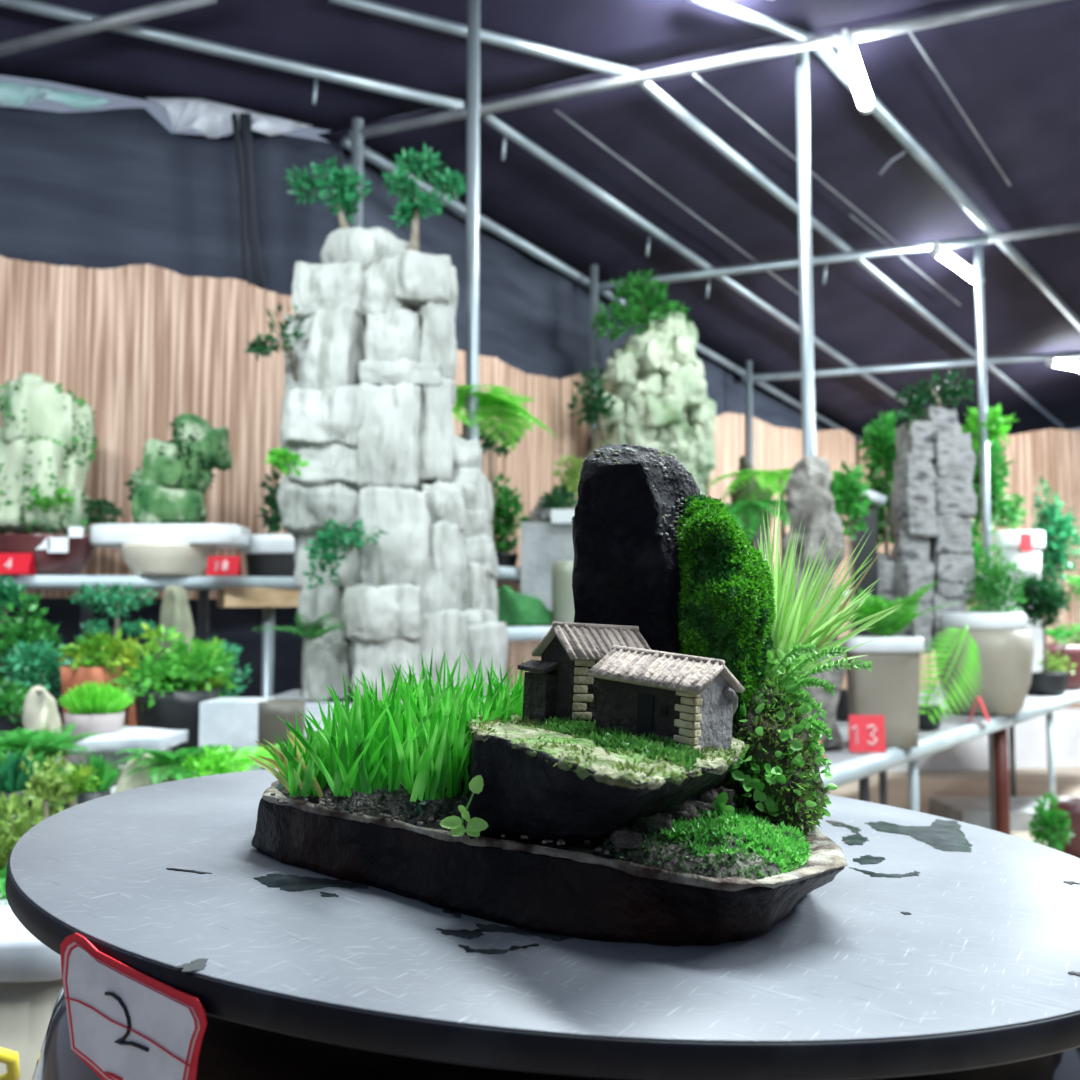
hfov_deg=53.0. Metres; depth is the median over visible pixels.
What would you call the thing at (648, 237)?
hook
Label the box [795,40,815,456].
steel post
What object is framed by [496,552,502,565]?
pot
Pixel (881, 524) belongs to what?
potted shrub
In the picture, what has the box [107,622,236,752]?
potted shrub
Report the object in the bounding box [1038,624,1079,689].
square pot
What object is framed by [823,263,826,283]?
hook
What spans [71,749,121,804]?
potted grass
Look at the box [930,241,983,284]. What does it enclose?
lamp
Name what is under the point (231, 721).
planter
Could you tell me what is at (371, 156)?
rafter
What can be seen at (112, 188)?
wall
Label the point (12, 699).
potted shrub
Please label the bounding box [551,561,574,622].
ceramic jar
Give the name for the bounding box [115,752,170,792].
rock
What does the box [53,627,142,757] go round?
potted shrub
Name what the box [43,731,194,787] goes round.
bench
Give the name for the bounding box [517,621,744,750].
house
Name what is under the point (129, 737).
marble tray
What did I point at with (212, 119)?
plastic sheet
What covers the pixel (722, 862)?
tray
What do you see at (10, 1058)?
garden hose
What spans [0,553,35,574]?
number card
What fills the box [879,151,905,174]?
hook
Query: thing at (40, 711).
rock
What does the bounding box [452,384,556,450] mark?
tree fern
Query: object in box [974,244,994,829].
steel post
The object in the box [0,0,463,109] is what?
rafter
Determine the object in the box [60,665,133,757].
potted plant
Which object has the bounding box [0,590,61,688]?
potted shrub
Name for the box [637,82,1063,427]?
rafter
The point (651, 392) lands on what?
landscape
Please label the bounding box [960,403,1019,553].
potted shrub
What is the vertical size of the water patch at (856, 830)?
0.001 m
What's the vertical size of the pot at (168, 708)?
0.168 m
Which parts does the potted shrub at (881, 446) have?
stem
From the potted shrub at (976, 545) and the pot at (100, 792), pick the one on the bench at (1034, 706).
the potted shrub at (976, 545)
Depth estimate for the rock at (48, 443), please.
3.55 m
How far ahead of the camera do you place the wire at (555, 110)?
5.37 m
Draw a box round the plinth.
[993,577,1042,670]
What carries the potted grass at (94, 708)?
on the bench at (119, 766)
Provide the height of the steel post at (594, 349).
3.301 m
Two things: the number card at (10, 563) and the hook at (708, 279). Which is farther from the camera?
the hook at (708, 279)
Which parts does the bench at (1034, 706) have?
leg, rail, leg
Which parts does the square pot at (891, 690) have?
pot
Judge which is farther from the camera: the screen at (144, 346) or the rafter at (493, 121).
the rafter at (493, 121)
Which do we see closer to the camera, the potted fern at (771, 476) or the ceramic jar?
the ceramic jar
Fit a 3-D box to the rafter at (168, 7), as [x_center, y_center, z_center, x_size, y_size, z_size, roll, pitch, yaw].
[-1.534,-1.808,3.795,0.806,0.228,0.043,0,-4,2]
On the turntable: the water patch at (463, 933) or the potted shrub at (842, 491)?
the water patch at (463, 933)
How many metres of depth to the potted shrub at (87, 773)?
1.72 m
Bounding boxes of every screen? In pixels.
[0,256,300,598]
[452,349,700,688]
[706,412,855,688]
[859,429,1079,706]
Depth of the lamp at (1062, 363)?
9.24 m
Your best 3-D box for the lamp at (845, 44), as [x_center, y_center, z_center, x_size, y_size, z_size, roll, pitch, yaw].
[1.346,-1.984,4.604,0.072,0.130,0.528,-2,-5,26]
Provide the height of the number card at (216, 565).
0.062 m
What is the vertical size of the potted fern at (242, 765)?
0.476 m
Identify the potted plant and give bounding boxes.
[242,468,294,576]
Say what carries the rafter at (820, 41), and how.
attached to the steel post at (357, 122)
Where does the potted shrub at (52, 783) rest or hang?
on the bench
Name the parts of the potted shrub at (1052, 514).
stem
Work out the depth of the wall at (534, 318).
5.73 m
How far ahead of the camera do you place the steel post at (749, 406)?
7.84 m
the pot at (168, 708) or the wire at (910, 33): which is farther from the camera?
the wire at (910, 33)
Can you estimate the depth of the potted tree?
2.92 m
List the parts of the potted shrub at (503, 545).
stem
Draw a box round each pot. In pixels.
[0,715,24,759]
[52,696,60,713]
[64,711,124,775]
[77,788,110,804]
[134,688,220,752]
[258,699,304,768]
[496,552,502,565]
[501,553,517,566]
[835,579,958,747]
[836,689,848,719]
[919,705,941,728]
[934,544,1033,714]
[1027,671,1068,694]
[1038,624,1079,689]
[1049,797,1079,857]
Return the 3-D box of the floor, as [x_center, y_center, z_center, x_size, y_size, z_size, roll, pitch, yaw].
[1.500,1.754,4.887,24.000,0.100,22.000,0,-4,0]
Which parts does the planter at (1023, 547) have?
pot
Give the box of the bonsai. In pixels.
[83,413,249,575]
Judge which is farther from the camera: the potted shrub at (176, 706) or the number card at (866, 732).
the number card at (866, 732)
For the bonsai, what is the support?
on the bench at (203, 584)
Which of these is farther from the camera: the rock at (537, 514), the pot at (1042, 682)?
the pot at (1042, 682)
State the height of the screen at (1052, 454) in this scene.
2.687 m
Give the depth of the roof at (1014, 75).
5.79 m
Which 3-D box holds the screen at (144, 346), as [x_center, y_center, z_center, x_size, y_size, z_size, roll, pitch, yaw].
[-1.914,-0.425,3.863,2.394,1.259,0.018,2,-4,-23]
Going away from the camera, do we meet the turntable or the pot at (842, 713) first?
the turntable
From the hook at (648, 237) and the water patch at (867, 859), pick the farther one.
the hook at (648, 237)
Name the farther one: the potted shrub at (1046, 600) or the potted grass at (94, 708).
the potted shrub at (1046, 600)
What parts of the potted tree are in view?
stem, pot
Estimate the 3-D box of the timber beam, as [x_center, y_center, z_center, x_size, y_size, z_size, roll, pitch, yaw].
[-0.962,0.196,3.691,0.264,0.067,0.239,1,-4,-17]
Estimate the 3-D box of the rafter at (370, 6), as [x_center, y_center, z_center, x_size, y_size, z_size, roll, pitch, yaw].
[-0.177,-1.953,4.221,1.308,0.044,0.044,2,-5,-26]
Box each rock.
[0,372,97,574]
[22,686,62,734]
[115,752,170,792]
[153,585,193,687]
[526,500,550,521]
[730,455,770,559]
[781,455,845,749]
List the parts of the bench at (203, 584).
leg, rail, leg, leg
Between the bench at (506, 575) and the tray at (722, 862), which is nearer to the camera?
the tray at (722, 862)
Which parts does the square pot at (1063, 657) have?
pot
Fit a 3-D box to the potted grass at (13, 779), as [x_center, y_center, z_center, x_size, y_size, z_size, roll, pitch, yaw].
[-0.816,0.585,1.662,0.070,0.520,0.072,3,-5,-39]
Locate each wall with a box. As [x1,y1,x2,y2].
[0,106,342,808]
[342,147,831,496]
[855,436,1079,707]
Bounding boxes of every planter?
[0,894,62,1079]
[196,697,274,771]
[521,483,577,611]
[991,493,1044,576]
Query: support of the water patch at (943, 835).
on the turntable
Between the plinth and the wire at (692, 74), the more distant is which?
the plinth
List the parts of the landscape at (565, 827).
sprout stem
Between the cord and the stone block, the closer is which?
the stone block
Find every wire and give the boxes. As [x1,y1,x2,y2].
[554,109,799,295]
[691,73,899,245]
[849,214,960,305]
[908,32,1010,185]
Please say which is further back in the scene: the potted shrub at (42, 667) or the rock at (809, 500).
the rock at (809, 500)
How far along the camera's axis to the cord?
4.25 m
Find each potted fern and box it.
[0,722,106,825]
[113,745,242,783]
[185,743,284,776]
[704,467,845,588]
[723,498,790,540]
[919,625,982,728]
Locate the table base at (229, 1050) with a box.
[32,987,1079,1079]
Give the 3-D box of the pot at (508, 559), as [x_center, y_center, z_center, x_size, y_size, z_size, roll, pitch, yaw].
[-0.160,0.088,4.555,0.140,0.060,0.140,0,-4,0]
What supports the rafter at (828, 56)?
attached to the roof at (1014, 75)
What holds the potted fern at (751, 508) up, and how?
on the display table at (846, 767)
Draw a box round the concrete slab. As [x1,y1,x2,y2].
[929,797,1079,830]
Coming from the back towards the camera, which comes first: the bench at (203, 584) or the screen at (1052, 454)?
the screen at (1052, 454)
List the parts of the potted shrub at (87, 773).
stem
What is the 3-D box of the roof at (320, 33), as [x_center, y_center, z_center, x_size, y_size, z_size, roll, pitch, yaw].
[-0.661,-2.438,3.275,12.300,1.530,2.632,0,-4,0]
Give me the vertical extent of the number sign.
0.051 m
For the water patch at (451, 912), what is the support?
on the turntable
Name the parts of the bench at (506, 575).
rail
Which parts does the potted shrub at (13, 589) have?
stem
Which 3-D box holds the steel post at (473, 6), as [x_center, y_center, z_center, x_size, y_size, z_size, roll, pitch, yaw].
[-0.238,-0.248,3.777,0.044,3.735,0.044,0,-4,0]
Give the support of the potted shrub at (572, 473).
in the planter at (543, 544)
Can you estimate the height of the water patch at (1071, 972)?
0.001 m
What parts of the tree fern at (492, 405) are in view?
stem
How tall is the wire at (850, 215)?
0.047 m
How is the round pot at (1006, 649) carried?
on the display table at (846, 767)
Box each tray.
[73,726,188,764]
[90,524,249,548]
[251,781,847,945]
[271,690,510,736]
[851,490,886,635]
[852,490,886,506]
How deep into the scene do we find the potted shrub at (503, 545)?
4.55 m
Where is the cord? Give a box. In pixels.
[231,113,265,289]
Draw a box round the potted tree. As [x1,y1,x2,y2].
[68,582,157,726]
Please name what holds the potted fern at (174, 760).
on the bench
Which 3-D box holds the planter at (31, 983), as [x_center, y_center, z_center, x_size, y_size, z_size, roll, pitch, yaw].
[-0.565,0.927,1.177,0.208,1.019,0.208,0,-4,0]
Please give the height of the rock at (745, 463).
0.808 m
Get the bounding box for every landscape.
[244,143,507,704]
[244,444,903,945]
[566,269,716,495]
[878,365,983,653]
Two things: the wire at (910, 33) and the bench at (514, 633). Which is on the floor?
the bench at (514, 633)
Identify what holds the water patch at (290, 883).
on the turntable
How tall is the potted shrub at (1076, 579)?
0.804 m
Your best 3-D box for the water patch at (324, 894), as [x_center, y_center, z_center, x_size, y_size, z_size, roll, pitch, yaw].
[-0.092,0.154,0.471,0.009,0.001,0.007,0,-4,0]
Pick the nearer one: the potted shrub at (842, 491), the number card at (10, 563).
the number card at (10, 563)
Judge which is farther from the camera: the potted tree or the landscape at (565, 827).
the potted tree
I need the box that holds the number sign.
[60,933,206,1079]
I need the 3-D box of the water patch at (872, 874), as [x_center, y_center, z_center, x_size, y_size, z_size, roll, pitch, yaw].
[0.185,0.177,0.576,0.037,0.002,0.020,0,-4,0]
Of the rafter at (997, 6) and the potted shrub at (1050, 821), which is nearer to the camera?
the rafter at (997, 6)
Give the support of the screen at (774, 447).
attached to the steel post at (749, 406)
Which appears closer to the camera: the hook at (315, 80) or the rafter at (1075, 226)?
the hook at (315, 80)
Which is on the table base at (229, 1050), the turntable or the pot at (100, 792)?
the turntable
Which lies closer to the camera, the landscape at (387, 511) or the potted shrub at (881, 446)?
the landscape at (387, 511)
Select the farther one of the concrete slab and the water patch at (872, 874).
the concrete slab
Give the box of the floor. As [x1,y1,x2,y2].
[829,767,1079,845]
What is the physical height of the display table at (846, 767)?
0.849 m
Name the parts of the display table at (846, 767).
leg, leg, leg, rail, leg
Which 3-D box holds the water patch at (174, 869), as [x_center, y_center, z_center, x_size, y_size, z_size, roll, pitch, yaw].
[-0.162,0.152,0.498,0.023,0.002,0.004,-1,-4,14]
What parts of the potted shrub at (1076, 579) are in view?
stem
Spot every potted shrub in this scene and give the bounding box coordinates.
[0,573,34,676]
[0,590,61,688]
[0,637,73,713]
[0,680,30,759]
[0,745,67,816]
[0,790,44,890]
[0,866,6,903]
[18,748,76,820]
[44,762,101,807]
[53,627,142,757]
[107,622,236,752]
[181,744,241,778]
[204,635,251,696]
[459,422,521,565]
[493,472,529,566]
[552,453,582,508]
[830,460,874,719]
[855,410,896,554]
[868,472,893,553]
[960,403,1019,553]
[967,520,1001,610]
[970,435,1014,531]
[1014,574,1070,694]
[1028,789,1073,851]
[1030,475,1079,643]
[1066,574,1079,644]
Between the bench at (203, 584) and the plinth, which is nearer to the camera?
the bench at (203, 584)
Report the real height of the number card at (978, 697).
0.120 m
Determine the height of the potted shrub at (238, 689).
0.299 m
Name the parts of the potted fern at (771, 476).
stem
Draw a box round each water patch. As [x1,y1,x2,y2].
[166,868,211,873]
[175,958,207,972]
[253,873,369,891]
[320,892,338,896]
[436,928,483,938]
[442,909,461,917]
[458,943,538,954]
[475,923,575,940]
[825,820,862,836]
[841,834,868,845]
[849,867,919,877]
[853,855,885,864]
[865,819,972,851]
[1063,881,1079,884]
[1068,971,1079,975]
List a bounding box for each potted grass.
[0,751,40,837]
[58,680,134,775]
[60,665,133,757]
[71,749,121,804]
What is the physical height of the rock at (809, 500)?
1.186 m
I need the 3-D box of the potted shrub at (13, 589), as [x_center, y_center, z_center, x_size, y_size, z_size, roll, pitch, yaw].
[-1.423,0.316,2.888,0.141,0.462,0.117,0,-4,0]
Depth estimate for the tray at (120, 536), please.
3.47 m
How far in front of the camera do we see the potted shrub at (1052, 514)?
8.17 m
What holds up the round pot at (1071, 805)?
on the floor
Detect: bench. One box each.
[0,575,299,696]
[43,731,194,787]
[496,566,849,794]
[506,626,551,640]
[919,686,1079,801]
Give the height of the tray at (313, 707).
0.090 m
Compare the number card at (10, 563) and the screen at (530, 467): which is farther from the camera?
the screen at (530, 467)
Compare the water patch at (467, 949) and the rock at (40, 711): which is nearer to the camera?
the water patch at (467, 949)
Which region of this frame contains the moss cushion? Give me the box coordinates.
[678,500,770,734]
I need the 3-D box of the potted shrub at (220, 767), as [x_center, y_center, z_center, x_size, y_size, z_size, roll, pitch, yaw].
[-0.598,0.619,1.962,0.101,0.496,0.102,-4,-6,43]
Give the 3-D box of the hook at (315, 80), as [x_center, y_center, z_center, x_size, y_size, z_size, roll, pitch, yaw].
[-0.877,-1.746,4.222,0.022,0.098,0.016,0,-4,0]
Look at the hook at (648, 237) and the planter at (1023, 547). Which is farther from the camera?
the planter at (1023, 547)
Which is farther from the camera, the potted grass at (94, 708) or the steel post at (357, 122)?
the steel post at (357, 122)
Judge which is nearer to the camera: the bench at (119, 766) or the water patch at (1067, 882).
the water patch at (1067, 882)
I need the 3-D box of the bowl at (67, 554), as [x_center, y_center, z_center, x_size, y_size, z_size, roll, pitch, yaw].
[-1.647,0.054,3.555,0.388,0.126,0.272,0,-4,0]
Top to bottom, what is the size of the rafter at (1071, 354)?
0.564 m
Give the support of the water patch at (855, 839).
on the turntable
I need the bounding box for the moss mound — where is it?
[497,585,551,626]
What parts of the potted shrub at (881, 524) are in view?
stem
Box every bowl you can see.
[0,534,96,574]
[117,543,217,575]
[246,553,294,576]
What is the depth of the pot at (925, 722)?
4.85 m
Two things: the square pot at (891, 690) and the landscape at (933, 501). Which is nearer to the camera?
the square pot at (891, 690)
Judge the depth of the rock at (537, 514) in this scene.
4.65 m
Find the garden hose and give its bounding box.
[0,1047,20,1079]
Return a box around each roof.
[0,0,954,130]
[317,0,1079,435]
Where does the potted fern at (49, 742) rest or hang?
on the bench
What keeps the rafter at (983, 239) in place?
attached to the rafter at (828, 56)
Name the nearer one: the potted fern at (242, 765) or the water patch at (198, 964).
the water patch at (198, 964)
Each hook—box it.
[312,79,317,104]
[501,135,506,160]
[646,236,649,255]
[706,278,709,297]
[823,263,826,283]
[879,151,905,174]
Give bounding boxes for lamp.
[836,29,874,113]
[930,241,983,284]
[1046,359,1079,370]
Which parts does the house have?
door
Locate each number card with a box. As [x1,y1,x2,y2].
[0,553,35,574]
[206,556,241,575]
[849,715,885,751]
[968,696,989,722]
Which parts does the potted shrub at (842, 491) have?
stem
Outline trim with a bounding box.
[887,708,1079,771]
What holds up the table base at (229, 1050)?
on the floor
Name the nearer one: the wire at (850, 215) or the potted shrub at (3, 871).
the potted shrub at (3, 871)
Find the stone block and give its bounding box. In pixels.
[110,786,116,793]
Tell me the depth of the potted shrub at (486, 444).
4.52 m
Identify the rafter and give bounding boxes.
[0,0,216,56]
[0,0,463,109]
[328,0,639,76]
[340,135,853,435]
[349,34,831,141]
[480,114,907,403]
[589,235,987,291]
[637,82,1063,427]
[688,0,817,40]
[740,351,1079,382]
[812,35,1079,330]
[825,0,1061,48]
[986,222,1079,243]
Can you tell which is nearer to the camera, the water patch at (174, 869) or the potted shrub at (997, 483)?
the water patch at (174, 869)
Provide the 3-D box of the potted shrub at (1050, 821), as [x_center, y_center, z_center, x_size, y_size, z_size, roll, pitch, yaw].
[2.412,1.445,5.110,0.244,0.549,0.240,0,-4,0]
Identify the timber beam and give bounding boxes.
[217,587,299,607]
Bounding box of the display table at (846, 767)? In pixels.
[819,711,1014,834]
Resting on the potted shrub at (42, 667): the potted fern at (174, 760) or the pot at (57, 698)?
the pot at (57, 698)
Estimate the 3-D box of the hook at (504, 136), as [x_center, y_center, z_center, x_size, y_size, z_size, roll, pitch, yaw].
[-0.156,-1.699,4.693,0.024,0.108,0.016,0,-4,0]
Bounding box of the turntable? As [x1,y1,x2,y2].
[5,768,1079,1079]
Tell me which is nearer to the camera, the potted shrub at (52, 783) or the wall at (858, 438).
the potted shrub at (52, 783)
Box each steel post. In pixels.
[350,117,363,227]
[465,0,479,440]
[590,264,598,450]
[745,360,752,465]
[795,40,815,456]
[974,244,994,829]
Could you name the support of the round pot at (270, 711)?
on the bench at (119, 766)
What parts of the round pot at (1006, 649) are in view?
pot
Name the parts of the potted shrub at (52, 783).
stem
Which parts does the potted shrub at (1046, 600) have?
stem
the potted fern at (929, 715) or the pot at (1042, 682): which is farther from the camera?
the pot at (1042, 682)
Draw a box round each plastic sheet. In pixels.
[0,81,109,108]
[146,98,310,137]
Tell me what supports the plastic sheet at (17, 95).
attached to the wall at (112, 188)
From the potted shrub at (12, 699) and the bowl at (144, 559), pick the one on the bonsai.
the bowl at (144, 559)
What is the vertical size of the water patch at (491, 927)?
0.003 m
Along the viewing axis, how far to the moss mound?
3.99 m
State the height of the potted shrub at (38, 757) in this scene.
0.511 m
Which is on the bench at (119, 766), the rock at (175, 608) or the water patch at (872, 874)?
the rock at (175, 608)
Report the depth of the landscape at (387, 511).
3.15 m
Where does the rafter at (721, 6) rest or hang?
attached to the roof at (320, 33)

